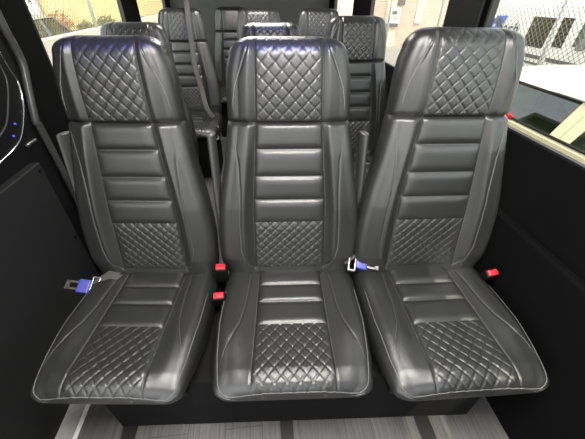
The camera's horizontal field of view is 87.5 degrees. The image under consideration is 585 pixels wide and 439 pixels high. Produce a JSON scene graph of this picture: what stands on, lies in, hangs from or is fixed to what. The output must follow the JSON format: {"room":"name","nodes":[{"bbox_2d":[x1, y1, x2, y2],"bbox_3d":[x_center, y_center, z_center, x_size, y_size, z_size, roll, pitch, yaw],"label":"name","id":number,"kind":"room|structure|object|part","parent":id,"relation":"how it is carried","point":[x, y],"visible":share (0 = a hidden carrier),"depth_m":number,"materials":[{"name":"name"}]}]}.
{"room":"vehicle interior","nodes":[
{"label":"vehicle interior","id":0,"kind":"room"},
{"bbox_2d":[0,0,170,169],"bbox_3d":[-1.136,-0.870,1.901,0.030,2.220,3.980,-3,37,-5],"label":"wall","id":1,"kind":"structure","parent":0,"point":[49,104],"depth_m":1.27,"materials":[{"name":"black plastic"}]},
{"bbox_2d":[0,10,102,438],"bbox_3d":[-0.917,0.193,0.737,0.075,1.800,1.536,-3,37,-5],"label":"door","id":2,"kind":"structure","parent":1,"relation":"in","point":[43,246],"depth_m":1.07,"materials":[{"name":"black plastic"}]},
{"bbox_3d":[-0.969,-0.374,0.992,0.006,0.213,0.226,-3,37,-5],"label":"trim","id":3,"kind":"part","parent":2,"relation":"part of","materials":[{"name":"grey plastic"}]},
{"bbox_3d":[-0.967,-0.349,0.976,0.007,0.314,0.371,-3,37,-5],"label":"pocket trim","id":4,"kind":"part","parent":2,"relation":"part of","materials":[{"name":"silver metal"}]},
{"bbox_3d":[-0.891,0.558,0.881,0.034,0.942,1.328,-3,37,-5],"label":"kick panel","id":5,"kind":"part","parent":2,"relation":"part of","materials":[{"name":"black plastic"}]},
{"bbox_2d":[23,0,126,71],"bbox_3d":[-1.129,-1.210,1.619,0.027,0.738,1.090,-3,37,-5],"label":"window","id":6,"kind":"structure","parent":1,"relation":"in","point":[119,2],"depth_m":1.33,"materials":[{"name":"clear glass"}]},
{"bbox_2d":[136,0,165,21],"bbox_3d":[-1.264,-2.003,2.690,0.027,0.738,0.930,-3,37,-5],"label":"window","id":7,"kind":"structure","parent":1,"relation":"in","point":[163,1],"depth_m":3.10,"materials":[{"name":"clear glass"}]},
{"bbox_2d":[169,0,328,63],"bbox_3d":[-0.459,-2.209,3.516,1.860,1.980,0.050,-3,37,-5],"label":"wall","id":8,"kind":"structure","parent":0,"point":[288,10],"depth_m":3.39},
{"bbox_2d":[77,131,508,438],"bbox_3d":[-0.064,0.302,1.742,1.532,0.060,5.840,-3,37,-5],"label":"floor","id":9,"kind":"structure","parent":0,"point":[481,422],"depth_m":1.09,"materials":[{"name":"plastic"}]},
{"bbox_2d":[55,404,85,438],"bbox_3d":[-0.725,1.212,0.507,0.062,0.058,2.920,-3,37,-5],"label":"trim","id":10,"kind":"structure","parent":9,"relation":"attached to","point":[70,422],"depth_m":1.11,"materials":[{"name":"silver metal"}]},
{"bbox_2d":[72,404,90,438],"bbox_3d":[-0.685,1.208,0.508,0.015,0.064,2.920,-3,37,-5],"label":"trim","id":11,"kind":"structure","parent":9,"relation":"attached to","point":[87,406],"depth_m":1.10,"materials":[{"name":"white metal"}]},
{"bbox_2d":[120,426,137,438],"bbox_3d":[-0.646,0.339,1.633,0.050,0.003,5.740,-3,37,-5],"label":"floor track","id":12,"kind":"object","parent":9,"relation":"on","point":[129,432],"visible":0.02,"depth_m":1.08,"materials":[{"name":"black metal"}]},
{"bbox_2d":[100,22,198,160],"bbox_3d":[-0.782,-0.382,1.659,0.466,1.130,0.640,-3,37,-5],"label":"passenger seat","id":13,"kind":"object","parent":9,"relation":"on","point":[152,29],"visible":0.03,"depth_m":1.51,"materials":[{"name":"grey leather"}]},
{"bbox_3d":[-0.799,-0.874,1.545,0.184,0.196,0.055,-3,37,-5],"label":"quilted panel","id":14,"kind":"part","parent":13,"relation":"part of","materials":[{"name":"grey leather"}]},
{"bbox_3d":[-0.800,-0.572,1.751,0.466,0.537,0.207,-3,37,-5],"label":"backrest","id":15,"kind":"part","parent":13,"relation":"part of","materials":[{"name":"grey leather"}]},
{"bbox_2d":[158,8,222,177],"bbox_3d":[-0.809,-0.937,2.384,0.466,1.159,0.640,-3,37,-5],"label":"passenger seat","id":16,"kind":"object","parent":9,"relation":"on","point":[173,21],"visible":0.58,"depth_m":2.37,"materials":[{"name":"grey leather"}]},
{"bbox_3d":[-0.826,-1.439,2.263,0.184,0.201,0.055,-3,37,-5],"label":"quilted panel","id":17,"kind":"part","parent":16,"relation":"part of","materials":[{"name":"grey leather"}]},
{"bbox_3d":[-0.823,-1.205,2.378,0.228,0.313,0.070,-3,37,-5],"label":"fluted panel","id":18,"kind":"part","parent":16,"relation":"part of","materials":[{"name":"grey leather"}]},
{"bbox_3d":[-0.821,-0.983,2.489,0.236,0.178,0.037,-3,37,-5],"label":"quilted lumbar panel","id":19,"kind":"part","parent":16,"relation":"part of","materials":[{"name":"grey leather"}]},
{"bbox_3d":[-0.827,-1.129,2.474,0.466,0.551,0.207,-3,37,-5],"label":"backrest","id":20,"kind":"part","parent":16,"relation":"part of","materials":[{"name":"grey leather"}]},
{"bbox_3d":[-0.787,-0.687,2.292,0.220,0.037,0.185,-3,37,-5],"label":"quilted panel","id":21,"kind":"part","parent":16,"relation":"part of","materials":[{"name":"grey leather"}]},
{"bbox_2d":[183,0,214,118],"bbox_3d":[-0.716,-1.186,2.293,0.084,0.765,0.377,-15,39,-20],"label":"strap","id":22,"kind":"object","parent":16,"relation":"on","point":[211,115],"visible":1,"depth_m":2.28,"materials":[{"name":"grey fabric"}]},
{"bbox_3d":[-0.810,-0.826,2.464,0.214,0.023,0.259,-3,37,-5],"label":"fluted panel","id":23,"kind":"part","parent":16,"relation":"part of","materials":[{"name":"grey leather"}]},
{"bbox_2d":[196,112,222,138],"bbox_3d":[-0.802,-0.738,2.435,0.458,0.132,0.485,-3,37,-5],"label":"cushion","id":24,"kind":"object","parent":16,"relation":"on","point":[204,124],"depth_m":2.35,"materials":[{"name":"grey leather"}]},
{"bbox_2d":[214,7,243,136],"bbox_3d":[-0.588,-1.487,3.144,0.466,1.142,0.640,-3,37,-5],"label":"passenger seat","id":25,"kind":"object","parent":9,"relation":"on","point":[225,18],"visible":0.33,"depth_m":3.09,"materials":[{"name":"grey leather"}]},
{"bbox_3d":[-0.606,-1.677,3.236,0.466,0.542,0.207,-3,37,-5],"label":"backrest","id":26,"kind":"part","parent":25,"relation":"part of","materials":[{"name":"grey leather"}]},
{"bbox_2d":[220,87,226,103],"bbox_3d":[-0.581,-1.291,3.193,0.458,0.130,0.485,-3,37,-5],"label":"cushion","id":27,"kind":"object","parent":25,"relation":"on","point":[222,89],"depth_m":3.01,"materials":[{"name":"grey leather"}]},
{"bbox_3d":[-0.602,-1.752,3.140,0.228,0.308,0.070,-3,37,-5],"label":"fluted panel","id":28,"kind":"part","parent":25,"relation":"part of","materials":[{"name":"grey leather"}]},
{"bbox_2d":[237,8,279,39],"bbox_3d":[-0.237,-0.969,2.433,0.466,1.159,0.640,-3,37,-5],"label":"passenger seat","id":29,"kind":"object","parent":9,"relation":"on","point":[246,15],"visible":0.09,"depth_m":2.28,"materials":[{"name":"grey leather"}]},
{"bbox_3d":[-0.254,-1.470,2.312,0.184,0.201,0.055,-3,37,-5],"label":"quilted panel","id":30,"kind":"part","parent":29,"relation":"part of","materials":[{"name":"grey leather"}]},
{"bbox_2d":[239,22,300,38],"bbox_3d":[-0.095,-0.420,1.718,0.466,1.130,0.640,-3,37,-5],"label":"passenger seat","id":31,"kind":"object","parent":9,"relation":"on","point":[251,28],"visible":0.09,"depth_m":1.56,"materials":[{"name":"grey leather"}]},
{"bbox_3d":[-0.113,-0.912,1.604,0.184,0.196,0.055,-3,37,-5],"label":"quilted panel","id":32,"kind":"part","parent":31,"relation":"part of","materials":[{"name":"grey leather"}]},
{"bbox_2d":[280,420,293,438],"bbox_3d":[-0.095,0.308,1.681,0.046,0.003,5.740,-3,37,-5],"label":"floor track","id":33,"kind":"object","parent":9,"relation":"on","point":[286,427],"visible":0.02,"depth_m":1.09,"materials":[{"name":"black metal"}]},
{"bbox_2d":[105,286,479,425],"bbox_3d":[0.012,0.482,1.185,1.260,0.316,0.420,-1,37,-2],"label":"base","id":34,"kind":"object","parent":9,"relation":"on","point":[201,405],"visible":0.25,"depth_m":1.04,"materials":[{"name":"black metal"}]},
{"bbox_2d":[30,35,220,404],"bbox_3d":[-0.495,0.008,0.839,0.464,0.836,0.640,0,37,0],"label":"passenger seat","id":35,"kind":"object","parent":34,"relation":"on","point":[146,213],"visible":0.99,"depth_m":0.89,"materials":[{"name":"grey leather"}]},
{"bbox_3d":[-0.715,-0.054,1.062,0.023,0.489,0.146,0,37,0],"label":"armrest","id":36,"kind":"part","parent":35,"relation":"part of","materials":[{"name":"grey leather"}]},
{"bbox_2d":[64,271,122,293],"bbox_3d":[-0.682,0.227,1.053,0.183,0.048,0.090,-15,39,-20],"label":"belt","id":37,"kind":"object","parent":35,"relation":"attached to","point":[84,285],"visible":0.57,"depth_m":1.04,"materials":[{"name":"silver metal"}]},
{"bbox_3d":[-0.751,0.223,1.041,0.043,0.004,0.030,8,66,-3],"label":"blade","id":38,"kind":"part","parent":37,"relation":"part of","materials":[{"name":"silver metal"}]},
{"bbox_3d":[-0.680,0.233,1.045,0.030,0.011,0.076,8,66,-3],"label":"slot frame","id":39,"kind":"part","parent":37,"relation":"part of","materials":[{"name":"silver metal"}]},
{"bbox_3d":[-0.481,-0.364,0.816,0.175,0.201,0.055,0,37,0],"label":"quilted panel","id":40,"kind":"part","parent":35,"relation":"part of","materials":[{"name":"grey leather"}]},
{"bbox_3d":[-0.487,0.388,0.842,0.209,0.037,0.185,0,37,0],"label":"quilted panel","id":41,"kind":"part","parent":35,"relation":"part of","materials":[{"name":"grey leather"}]},
{"bbox_2d":[30,273,220,404],"bbox_3d":[-0.487,0.337,0.986,0.435,0.132,0.485,0,37,0],"label":"cushion","id":42,"kind":"object","parent":35,"relation":"on","point":[135,338],"depth_m":0.87,"materials":[{"name":"grey leather"}]},
{"bbox_3d":[-0.483,-0.130,0.930,0.217,0.313,0.070,0,37,0],"label":"fluted panel","id":43,"kind":"part","parent":35,"relation":"part of","materials":[{"name":"grey leather"}]},
{"bbox_3d":[-0.486,0.249,1.016,0.203,0.023,0.259,0,37,0],"label":"fluted panel","id":44,"kind":"part","parent":35,"relation":"part of","materials":[{"name":"grey leather"}]},
{"bbox_3d":[-0.484,-0.054,1.027,0.443,0.551,0.207,0,37,0],"label":"backrest","id":45,"kind":"part","parent":35,"relation":"part of","materials":[{"name":"grey leather"}]},
{"bbox_3d":[-0.485,0.092,1.041,0.224,0.178,0.037,0,37,0],"label":"quilted lumbar panel","id":46,"kind":"part","parent":35,"relation":"part of","materials":[{"name":"grey leather"}]},
{"bbox_3d":[-0.487,0.376,1.018,0.380,0.027,0.390,0,37,0],"label":"seat frame","id":47,"kind":"part","parent":35,"relation":"part of","materials":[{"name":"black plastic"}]},
{"bbox_2d":[207,36,372,401],"bbox_3d":[-0.005,0.003,0.852,0.509,0.836,0.640,-1,37,-2],"label":"passenger seat","id":48,"kind":"object","parent":34,"relation":"on","point":[291,324],"visible":0.98,"depth_m":0.90,"materials":[{"name":"grey leather"}]},
{"bbox_3d":[-0.255,-0.054,1.067,0.025,0.489,0.146,-1,37,-2],"label":"armrest","id":49,"kind":"part","parent":48,"relation":"part of","materials":[{"name":"grey leather"}]},
{"bbox_2d":[212,291,225,306],"bbox_3d":[-0.246,0.284,1.082,0.043,0.186,0.130,-3,37,-5],"label":"seat belt buckle","id":50,"kind":"object","parent":48,"relation":"attached to","point":[218,298],"visible":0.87,"depth_m":0.99,"materials":[{"name":"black plastic"}]},
{"bbox_2d":[214,264,228,285],"bbox_3d":[-0.251,0.211,1.119,0.047,0.200,0.107,-4,37,-6],"label":"seat belt buckle","id":51,"kind":"object","parent":48,"relation":"attached to","point":[220,270],"visible":0.98,"depth_m":1.04,"materials":[{"name":"black plastic"}]},
{"bbox_3d":[-0.012,-0.059,1.039,0.478,0.551,0.207,-1,37,-2],"label":"backrest","id":52,"kind":"part","parent":48,"relation":"part of","materials":[{"name":"grey leather"}]},
{"bbox_3d":[-0.010,-0.369,0.828,0.189,0.201,0.055,-1,37,-2],"label":"quilted panel","id":53,"kind":"part","parent":48,"relation":"part of","materials":[{"name":"grey leather"}]},
{"bbox_3d":[-0.010,0.087,1.054,0.242,0.178,0.037,-1,37,-2],"label":"quilted lumbar panel","id":54,"kind":"part","parent":48,"relation":"part of","materials":[{"name":"grey leather"}]},
{"bbox_3d":[-0.010,-0.135,0.943,0.234,0.313,0.070,-1,37,-2],"label":"fluted panel","id":55,"kind":"part","parent":48,"relation":"part of","materials":[{"name":"grey leather"}]},
{"bbox_3d":[-0.007,0.244,1.028,0.219,0.023,0.259,-1,37,-2],"label":"fluted panel","id":56,"kind":"part","parent":48,"relation":"part of","materials":[{"name":"grey leather"}]},
{"bbox_2d":[213,270,372,401],"bbox_3d":[-0.004,0.332,0.999,0.469,0.132,0.485,-1,37,-2],"label":"cushion","id":57,"kind":"object","parent":48,"relation":"on","point":[281,334],"depth_m":0.88,"materials":[{"name":"grey leather"}]},
{"bbox_3d":[0.001,0.383,0.855,0.226,0.037,0.185,-1,37,-2],"label":"quilted panel","id":58,"kind":"part","parent":48,"relation":"part of","materials":[{"name":"grey leather"}]},
{"bbox_3d":[0.229,-0.062,1.083,0.025,0.489,0.146,-1,37,-2],"label":"armrest","id":59,"kind":"part","parent":48,"relation":"part of","materials":[{"name":"grey leather"}]},
{"bbox_2d":[350,27,549,400],"bbox_3d":[0.465,-0.008,0.848,0.490,0.862,0.640,-2,37,-4],"label":"passenger seat","id":60,"kind":"object","parent":34,"relation":"on","point":[428,205],"visible":1,"depth_m":0.90,"materials":[{"name":"grey leather"}]},
{"bbox_2d":[344,255,378,271],"bbox_3d":[0.234,0.118,1.112,0.128,0.050,0.161,-4,37,-6],"label":"belt","id":61,"kind":"object","parent":60,"relation":"on","point":[357,264],"visible":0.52,"depth_m":1.06,"materials":[{"name":"silver metal"}]},
{"bbox_3d":[0.211,0.145,1.074,0.030,0.011,0.076,12,69,2],"label":"slot frame","id":62,"kind":"part","parent":61,"relation":"part of","materials":[{"name":"silver metal"}]},
{"bbox_3d":[0.281,0.160,1.072,0.043,0.004,0.030,12,69,2],"label":"blade","id":63,"kind":"part","parent":61,"relation":"part of","materials":[{"name":"silver metal"}]},
{"bbox_3d":[0.465,0.366,1.031,0.412,0.028,0.390,-2,37,-4],"label":"seat frame","id":64,"kind":"part","parent":60,"relation":"part of","materials":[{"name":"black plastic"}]},
{"bbox_3d":[0.456,0.079,1.051,0.243,0.182,0.037,-2,37,-4],"label":"quilted lumbar panel","id":65,"kind":"part","parent":60,"relation":"part of","materials":[{"name":"grey leather"}]},
{"bbox_3d":[0.453,-0.069,1.035,0.480,0.562,0.207,-2,37,-4],"label":"backrest","id":66,"kind":"part","parent":60,"relation":"part of","materials":[{"name":"grey leather"}]},
{"bbox_3d":[0.462,0.238,1.027,0.220,0.023,0.259,-2,37,-4],"label":"fluted panel","id":67,"kind":"part","parent":60,"relation":"part of","materials":[{"name":"grey leather"}]},
{"bbox_3d":[0.458,-0.147,0.938,0.235,0.319,0.070,-2,37,-4],"label":"fluted panel","id":68,"kind":"part","parent":60,"relation":"part of","materials":[{"name":"grey leather"}]},
{"bbox_2d":[350,267,549,400],"bbox_3d":[0.466,0.326,0.999,0.472,0.135,0.485,-2,37,-4],"label":"cushion","id":69,"kind":"object","parent":60,"relation":"on","point":[434,333],"depth_m":0.88,"materials":[{"name":"grey leather"}]},
{"bbox_3d":[0.459,-0.385,0.820,0.190,0.205,0.055,-2,37,-4],"label":"quilted panel","id":70,"kind":"part","parent":60,"relation":"part of","materials":[{"name":"grey leather"}]},
{"bbox_3d":[0.477,0.377,0.855,0.227,0.038,0.185,-2,37,-4],"label":"quilted panel","id":71,"kind":"part","parent":60,"relation":"part of","materials":[{"name":"grey leather"}]},
{"bbox_2d":[478,268,499,280],"bbox_3d":[0.689,0.200,1.126,0.049,0.170,0.160,7,37,8],"label":"seat belt buckle","id":72,"kind":"object","parent":60,"relation":"attached to","point":[487,274],"visible":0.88,"depth_m":1.03,"materials":[{"name":"black plastic"}]},
{"bbox_2d":[297,8,338,35],"bbox_3d":[0.222,-0.994,2.472,0.466,1.159,0.640,-3,37,-5],"label":"passenger seat","id":73,"kind":"object","parent":9,"relation":"on","point":[310,21],"visible":0.09,"depth_m":2.32,"materials":[{"name":"grey leather"}]},
{"bbox_3d":[0.204,-1.495,2.352,0.184,0.201,0.055,-3,37,-5],"label":"quilted panel","id":74,"kind":"part","parent":73,"relation":"part of","materials":[{"name":"grey leather"}]},
{"bbox_2d":[325,15,386,181],"bbox_3d":[0.363,-0.457,1.748,0.466,1.159,0.640,-3,37,-5],"label":"passenger seat","id":75,"kind":"object","parent":9,"relation":"on","point":[364,38],"visible":0.37,"depth_m":1.70,"materials":[{"name":"grey leather"}]},
{"bbox_3d":[0.345,-0.958,1.628,0.184,0.201,0.055,-3,37,-5],"label":"quilted panel","id":76,"kind":"part","parent":75,"relation":"part of","materials":[{"name":"grey leather"}]},
{"bbox_3d":[0.351,-0.502,1.854,0.236,0.178,0.037,-3,37,-5],"label":"quilted lumbar panel","id":77,"kind":"part","parent":75,"relation":"part of","materials":[{"name":"grey leather"}]},
{"bbox_3d":[0.348,-0.724,1.743,0.228,0.313,0.070,-3,37,-5],"label":"fluted panel","id":78,"kind":"part","parent":75,"relation":"part of","materials":[{"name":"grey leather"}]},
{"bbox_3d":[0.362,-0.345,1.829,0.214,0.023,0.259,-3,37,-5],"label":"fluted panel","id":79,"kind":"part","parent":75,"relation":"part of","materials":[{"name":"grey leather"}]},
{"bbox_3d":[0.344,-0.648,1.839,0.466,0.551,0.207,-3,37,-5],"label":"backrest","id":80,"kind":"part","parent":75,"relation":"part of","materials":[{"name":"grey leather"}]},
{"bbox_2d":[367,154,373,161],"bbox_3d":[0.369,-0.258,1.800,0.458,0.132,0.485,-3,37,-5],"label":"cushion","id":81,"kind":"object","parent":75,"relation":"on","point":[369,156],"depth_m":1.89,"materials":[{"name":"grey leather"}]},
{"bbox_2d":[413,416,436,438],"bbox_3d":[0.396,0.281,1.723,0.052,0.003,5.740,-3,37,-5],"label":"floor track","id":82,"kind":"object","parent":9,"relation":"on","point":[425,428],"visible":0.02,"depth_m":1.09,"materials":[{"name":"black metal"}]},
{"bbox_2d":[329,0,584,280],"bbox_3d":[0.719,-0.416,1.309,0.030,2.220,5.840,-3,37,-5],"label":"wall","id":83,"kind":"structure","parent":0,"point":[542,191],"depth_m":0.92,"materials":[{"name":"black plastic"}]},
{"bbox_2d":[334,0,353,14],"bbox_3d":[0.493,-2.103,2.845,0.027,0.738,0.760,-3,37,-5],"label":"window","id":84,"kind":"structure","parent":83,"relation":"in","point":[335,5],"depth_m":3.19,"materials":[{"name":"clear glass"}]},
{"bbox_2d":[369,0,448,67],"bbox_3d":[0.634,-1.277,1.730,0.027,0.738,1.090,-3,37,-5],"label":"window","id":85,"kind":"structure","parent":83,"relation":"in","point":[372,1],"depth_m":2.19,"materials":[{"name":"clear glass"}]},
{"bbox_2d":[443,0,486,26],"bbox_3d":[0.680,-0.874,1.178,0.020,0.728,0.240,-3,37,-5],"label":"trim","id":86,"kind":"structure","parent":83,"relation":"attached to","point":[460,13],"depth_m":1.19,"materials":[{"name":"black plastic"}]},
{"bbox_2d":[473,206,584,438],"bbox_3d":[0.779,0.538,0.841,0.035,0.645,1.750,-3,37,-5],"label":"wall panel","id":87,"kind":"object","parent":83,"relation":"attached to","point":[546,297],"depth_m":0.91,"materials":[{"name":"black plastic"}]},
{"bbox_2d":[483,0,584,169],"bbox_3d":[0.829,-0.136,0.192,0.027,0.738,2.200,-3,37,-5],"label":"window","id":88,"kind":"structure","parent":83,"relation":"in","point":[494,4],"depth_m":0.98,"materials":[{"name":"clear glass"}]},
{"label":"outside","id":89,"kind":"structure","parent":0,"visible":0},
{"bbox_2d":[42,9,401,65],"bbox_3d":[-1.963,-10.230,17.192,80.000,0.100,80.000,-3,37,-5],"label":"ground","id":90,"kind":"structure","parent":89,"point":[393,47],"depth_m":12.55,"materials":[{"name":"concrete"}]},
{"bbox_2d":[25,0,44,15],"bbox_3d":[-15.806,-12.082,15.668,4.500,4.500,0.200,-3,37,-5],"label":"gate","id":91,"kind":"object","parent":90,"relation":"on","point":[36,7],"visible":0.21,"depth_m":16.40,"materials":[{"name":"grey metal"}]},
{"bbox_3d":[-15.808,-12.094,15.684,4.500,4.500,0.160,-3,37,-5],"label":"frame","id":92,"kind":"part","parent":91,"relation":"part of","materials":[{"name":"grey metal"}]},
{"bbox_2d":[31,14,70,37],"bbox_3d":[-8.154,-5.500,9.436,1.800,1.440,4.550,-3,37,-5],"label":"car","id":93,"kind":"object","parent":90,"relation":"on","point":[53,20],"visible":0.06,"depth_m":9.27,"materials":[{"name":"grey paint"}]},
{"bbox_2d":[43,10,74,30],"bbox_3d":[-12.578,-10.533,16.392,1.474,1.214,1.428,-3,37,-5],"label":"shrub","id":94,"kind":"object","parent":90,"relation":"on","point":[54,15],"visible":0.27,"depth_m":16.29,"materials":[{"name":"brown plant"}]},
{"bbox_2d":[77,20,93,29],"bbox_3d":[-11.277,-10.484,16.705,0.978,0.783,0.966,-3,37,-5],"label":"shrub","id":95,"kind":"object","parent":90,"relation":"on","point":[91,25],"visible":0.16,"depth_m":16.55,"materials":[{"name":"brown plant"}]},
{"bbox_2d":[41,14,157,65],"bbox_3d":[-4.943,-5.328,9.376,0.300,1.280,20.300,-3,37,-5],"label":"wall","id":96,"kind":"structure","parent":90,"relation":"on","point":[48,42],"depth_m":6.41,"materials":[{"name":"concrete"}]},
{"bbox_2d":[28,0,162,38],"bbox_3d":[-4.887,-6.577,8.394,0.090,1.884,20.207,-3,37,-5],"label":"fence","id":97,"kind":"object","parent":96,"relation":"on","point":[89,6],"visible":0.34,"depth_m":6.86,"materials":[{"name":"grey metal"}]},
{"bbox_3d":[-4.665,-5.335,6.716,0.070,1.880,0.070,-3,37,-5],"label":"post","id":98,"kind":"part","parent":97,"relation":"part of","materials":[{"name":"grey"}]},
{"bbox_2d":[39,0,162,30],"bbox_3d":[-7.838,-14.578,17.267,12.000,6.720,3.540,-3,37,-5],"label":"building","id":99,"kind":"structure","parent":90,"relation":"on","point":[49,7],"depth_m":16.88,"materials":[{"name":"paint"}]},
{"bbox_2d":[96,15,115,25],"bbox_3d":[-10.089,-10.601,16.629,1.203,1.073,1.163,-3,37,-5],"label":"shrub","id":100,"kind":"object","parent":90,"relation":"on","point":[100,17],"visible":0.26,"depth_m":16.34,"materials":[{"name":"brown plant"}]},
{"bbox_2d":[337,0,448,45],"bbox_3d":[8.013,-11.474,14.937,12.400,4.720,4.150,-3,37,-5],"label":"brick building","id":101,"kind":"structure","parent":90,"relation":"on","point":[344,7],"depth_m":13.76,"materials":[{"name":"beige"}]},
{"bbox_2d":[386,0,405,26],"bbox_3d":[4.558,-9.147,13.519,0.670,1.060,0.175,-3,37,-5],"label":"meter box","id":102,"kind":"object","parent":101,"relation":"attached to","point":[394,9],"visible":0.53,"depth_m":13.52,"materials":[{"name":"white metal"}]},
{"bbox_2d":[373,0,584,66],"bbox_3d":[3.582,-3.315,5.503,0.090,2.770,14.006,-3,37,-5],"label":"fence","id":103,"kind":"object","parent":90,"relation":"on","point":[561,15],"visible":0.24,"depth_m":4.80,"materials":[{"name":"grey metal"}]},
{"bbox_3d":[3.066,-6.397,9.660,0.070,2.770,0.070,-3,37,-5],"label":"post","id":104,"kind":"part","parent":103,"relation":"part of","materials":[{"name":"grey"}]},
{"bbox_3d":[3.390,-4.501,7.103,0.070,2.770,0.070,-3,37,-5],"label":"post","id":105,"kind":"part","parent":103,"relation":"part of","materials":[{"name":"grey"}]},
{"bbox_3d":[3.726,-2.534,4.449,0.070,2.770,0.070,-3,37,-5],"label":"post","id":106,"kind":"part","parent":103,"relation":"part of","materials":[{"name":"grey metal"}]},
{"bbox_2d":[491,0,584,66],"bbox_3d":[6.146,-3.985,7.177,2.060,1.890,5.750,-3,37,-5],"label":"camper van","id":107,"kind":"object","parent":90,"relation":"on","point":[545,2],"visible":0.32,"depth_m":6.46,"materials":[{"name":"white paint"}]},
{"bbox_3d":[5.272,-3.889,7.231,0.040,0.180,5.300,-3,37,-5],"label":"moulding","id":108,"kind":"part","parent":107,"relation":"part of","materials":[{"name":"grey"}]},
{"bbox_2d":[574,39,584,50],"bbox_3d":[5.353,-3.231,5.653,0.140,0.200,0.080,-3,37,-5],"label":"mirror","id":109,"kind":"object","parent":107,"relation":"attached to","point":[582,40],"depth_m":5.64,"materials":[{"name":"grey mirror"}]},
{"bbox_2d":[506,65,584,163],"bbox_3d":[2.705,-0.661,3.012,1.800,1.455,4.550,-3,37,-5],"label":"car","id":110,"kind":"object","parent":90,"relation":"on","point":[548,106],"visible":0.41,"depth_m":2.41,"materials":[{"name":"beige paint"}]},
{"bbox_3d":[1.910,-0.740,2.446,0.020,0.025,3.100,-3,37,-5],"label":"belt moulding","id":111,"kind":"part","parent":110,"relation":"part of","materials":[{"name":"black rubber"}]},
{"bbox_3d":[2.062,-0.933,2.322,0.024,0.024,1.800,-3,37,-5],"label":"drip rail","id":112,"kind":"part","parent":110,"relation":"part of","materials":[{"name":"metal"}]},
{"bbox_3d":[2.046,-0.946,2.311,0.014,0.014,1.800,-3,37,-5],"label":"roof trim","id":113,"kind":"part","parent":110,"relation":"part of","materials":[{"name":"white metal"}]}
]}

